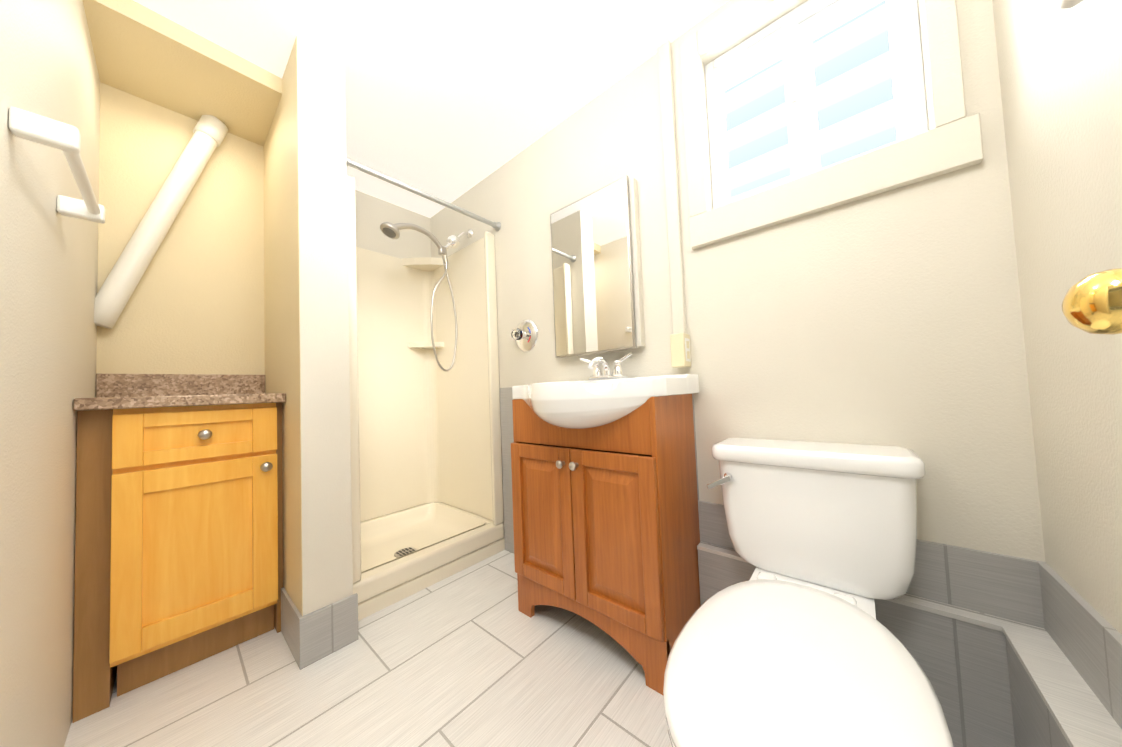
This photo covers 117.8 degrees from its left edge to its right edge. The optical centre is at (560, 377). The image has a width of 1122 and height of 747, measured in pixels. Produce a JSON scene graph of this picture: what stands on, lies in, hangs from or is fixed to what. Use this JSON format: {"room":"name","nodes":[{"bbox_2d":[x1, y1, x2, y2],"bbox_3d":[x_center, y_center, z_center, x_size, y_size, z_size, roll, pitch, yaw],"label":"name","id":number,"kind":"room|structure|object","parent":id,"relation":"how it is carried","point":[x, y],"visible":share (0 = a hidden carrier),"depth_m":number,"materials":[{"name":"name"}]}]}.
{"room":"bathroom","nodes":[
{"label":"bathroom","id":0,"kind":"room"},
{"bbox_2d":[0,0,99,746],"bbox_3d":[-0.943,-0.163,0.485,2.630,2.230,0.136,-4,-3,41],"label":"wall","id":1,"kind":"structure","parent":0,"point":[48,275],"depth_m":0.74,"materials":[{"name":"paint"}]},
{"bbox_2d":[8,107,104,222],"bbox_3d":[-1.067,-0.433,0.731,0.398,0.044,0.070,-4,-3,41],"label":"towel bar","id":2,"kind":"object","parent":1,"relation":"attached to","point":[40,129],"visible":1,"depth_m":0.62,"materials":[{"name":"white plastic"}]},
{"bbox_2d":[96,82,264,409],"bbox_3d":[-1.661,-0.093,1.516,0.189,2.230,0.482,-4,-3,41],"label":"wall","id":3,"kind":"structure","parent":0,"point":[195,304],"depth_m":1.45,"materials":[{"name":"paint"}]},
{"bbox_2d":[83,0,281,145],"bbox_3d":[-1.471,-1.191,1.356,0.431,0.065,0.480,-4,-3,41],"label":"ceiling soffit","id":4,"kind":"structure","parent":0,"point":[143,52],"depth_m":1.29,"materials":[{"name":"paint"}]},
{"bbox_2d":[94,115,227,328],"bbox_3d":[-1.635,-0.672,1.390,0.086,0.977,0.383,-4,-3,41],"label":"pipe","id":5,"kind":"object","parent":4,"relation":"hanging from","point":[119,285],"visible":0.92,"depth_m":1.36,"materials":[{"name":"white plastic"}]},
{"bbox_2d":[263,36,352,615],"bbox_3d":[-1.197,-0.111,1.532,0.870,2.230,0.154,-4,-3,41],"label":"wall","id":6,"kind":"structure","parent":0,"point":[327,569],"depth_m":1.26,"materials":[{"name":"paint"}]},
{"bbox_2d":[281,586,357,669],"bbox_3d":[-0.943,0.904,1.308,0.332,0.165,0.176,-4,-3,41],"label":"baseboard","id":7,"kind":"structure","parent":6,"relation":"attached to","point":[315,636],"depth_m":1.20,"materials":[{"name":"tile"}]},
{"bbox_2d":[64,550,671,746],"bbox_3d":[-0.466,0.983,0.929,3.200,0.060,2.500,-4,-3,41],"label":"floor","id":8,"kind":"structure","parent":0,"point":[472,656],"depth_m":1.04,"materials":[{"name":"tile"}]},
{"bbox_2d":[72,374,285,722],"bbox_3d":[-1.389,0.488,1.277,0.464,1.030,0.477,-4,-3,41],"label":"base cabinet","id":9,"kind":"object","parent":8,"relation":"on","point":[179,542],"visible":1,"depth_m":1.12,"materials":[{"name":"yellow wood"}]},
{"bbox_2d":[347,175,504,620],"bbox_3d":[-0.908,0.083,1.926,0.761,1.850,0.814,-4,-3,41],"label":"shower stall","id":10,"kind":"object","parent":8,"relation":"on","point":[426,479],"visible":0.83,"depth_m":2.14,"materials":[{"name":"beige plastic"}]},
{"bbox_2d":[511,374,700,694],"bbox_3d":[0.098,0.474,1.260,0.700,0.937,0.479,-4,-3,41],"label":"bathroom vanity","id":11,"kind":"object","parent":8,"relation":"on","point":[606,530],"visible":1,"depth_m":1.10,"materials":[{"name":"brown wood"}]},
{"bbox_2d":[580,352,632,379],"bbox_3d":[0.161,-0.043,1.375,0.256,0.099,0.158,-4,-3,41],"label":"faucet","id":12,"kind":"object","parent":11,"relation":"on","point":[597,362],"visible":1,"depth_m":1.37,"materials":[{"name":"silver metal"}]},
{"bbox_2d":[663,438,952,746],"bbox_3d":[0.477,0.547,0.689,0.458,0.716,0.851,-4,-3,41],"label":"toilet","id":13,"kind":"object","parent":8,"relation":"on","point":[792,642],"visible":1,"depth_m":0.67,"materials":[{"name":"white ceramic"}]},
{"bbox_2d":[355,190,430,258],"bbox_3d":[-1.737,-0.079,1.785,0.280,2.230,2.120,-4,-3,41],"label":"wall","id":14,"kind":"structure","parent":0,"point":[372,214],"depth_m":2.30,"materials":[{"name":"paint"}]},
{"bbox_2d":[133,0,884,217],"bbox_3d":[-0.557,-1.304,1.019,3.200,0.060,2.500,-4,-3,41],"label":"ceiling","id":15,"kind":"structure","parent":0,"point":[449,101],"depth_m":1.35,"materials":[{"name":"paint"}]},
{"bbox_2d":[430,0,1044,561],"bbox_3d":[0.124,-0.157,1.706,3.200,2.230,0.200,-4,-3,41],"label":"wall","id":16,"kind":"structure","parent":0,"point":[890,318],"depth_m":1.00,"materials":[{"name":"paint"}]},
{"bbox_2d":[346,157,500,230],"bbox_3d":[-0.641,-0.898,1.698,0.052,0.052,0.819,-4,-3,41],"label":"shower rod","id":17,"kind":"object","parent":16,"relation":"attached to","point":[388,179],"visible":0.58,"depth_m":1.63,"materials":[{"name":"silver metal"}]},
{"bbox_2d":[380,222,472,371],"bbox_3d":[-0.753,-0.500,1.969,0.090,0.928,0.554,-4,-3,41],"label":"shower head","id":18,"kind":"object","parent":16,"relation":"attached to","point":[389,230],"visible":1,"depth_m":1.99},
{"bbox_2d":[511,319,537,351],"bbox_3d":[-0.221,-0.230,1.813,0.180,0.180,0.092,-4,-3,41],"label":"shower valve","id":19,"kind":"object","parent":16,"relation":"attached to","point":[524,334],"visible":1,"depth_m":1.81,"materials":[{"name":"silver metal"}]},
{"bbox_2d":[550,175,644,357],"bbox_3d":[0.144,-0.463,1.522,0.450,0.712,0.053,-4,-3,41],"label":"medicine cabinet mirror","id":20,"kind":"object","parent":16,"relation":"attached to","point":[596,275],"visible":1,"depth_m":1.47,"materials":[{"name":"mirror"}]},
{"bbox_2d":[657,41,690,367],"bbox_3d":[0.418,-0.669,1.278,0.062,1.263,0.066,-4,-3,41],"label":"cable raceway","id":21,"kind":"object","parent":16,"relation":"attached to","point":[680,347],"visible":1,"depth_m":1.29,"materials":[{"name":"paint"}]},
{"bbox_2d":[500,387,1121,728],"bbox_3d":[0.168,0.470,1.123,1.862,0.928,0.620,-4,-3,41],"label":"wainscot","id":22,"kind":"structure","parent":16,"relation":"attached to","point":[1085,635],"depth_m":0.78,"materials":[{"name":"tile"}]},
{"bbox_2d":[705,0,928,208],"bbox_3d":[0.778,-0.899,1.107,0.547,0.587,0.064,-4,-3,41],"label":"window","id":23,"kind":"structure","parent":16,"relation":"in","point":[799,23],"depth_m":1.09,"materials":[{"name":"white plastic"}]},
{"bbox_2d":[679,0,983,248],"bbox_3d":[0.725,-0.883,1.040,0.684,0.780,0.025,-4,-3,41],"label":"window frame","id":24,"kind":"structure","parent":16,"relation":"in","point":[951,141],"depth_m":0.97,"materials":[{"name":"paint"}]},
{"bbox_2d":[697,541,1121,746],"bbox_3d":[0.596,0.736,0.742,0.747,0.333,0.608,-4,-3,41],"label":"ledge","id":25,"kind":"structure","parent":0,"point":[995,681],"depth_m":0.77,"materials":[{"name":"tile"}]},
{"bbox_2d":[992,0,1121,634],"bbox_3d":[0.462,-0.243,-0.121,0.290,2.230,2.120,-4,-3,41],"label":"wall","id":26,"kind":"structure","parent":0,"point":[1060,73],"depth_m":0.60,"materials":[{"name":"paint"}]},
{"bbox_2d":[1058,0,1121,334],"bbox_3d":[0.296,-0.134,0.020,0.147,2.013,0.761,-4,-3,41],"label":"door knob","id":27,"kind":"structure","parent":26,"relation":"in","point":[1091,303],"depth_m":0.28,"materials":[{"name":"metal"}]},
{"label":"outside","id":28,"kind":"structure","parent":0,"visible":0},
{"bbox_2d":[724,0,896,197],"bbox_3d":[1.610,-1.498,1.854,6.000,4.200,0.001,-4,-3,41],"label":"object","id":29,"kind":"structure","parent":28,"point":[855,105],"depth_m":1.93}
]}

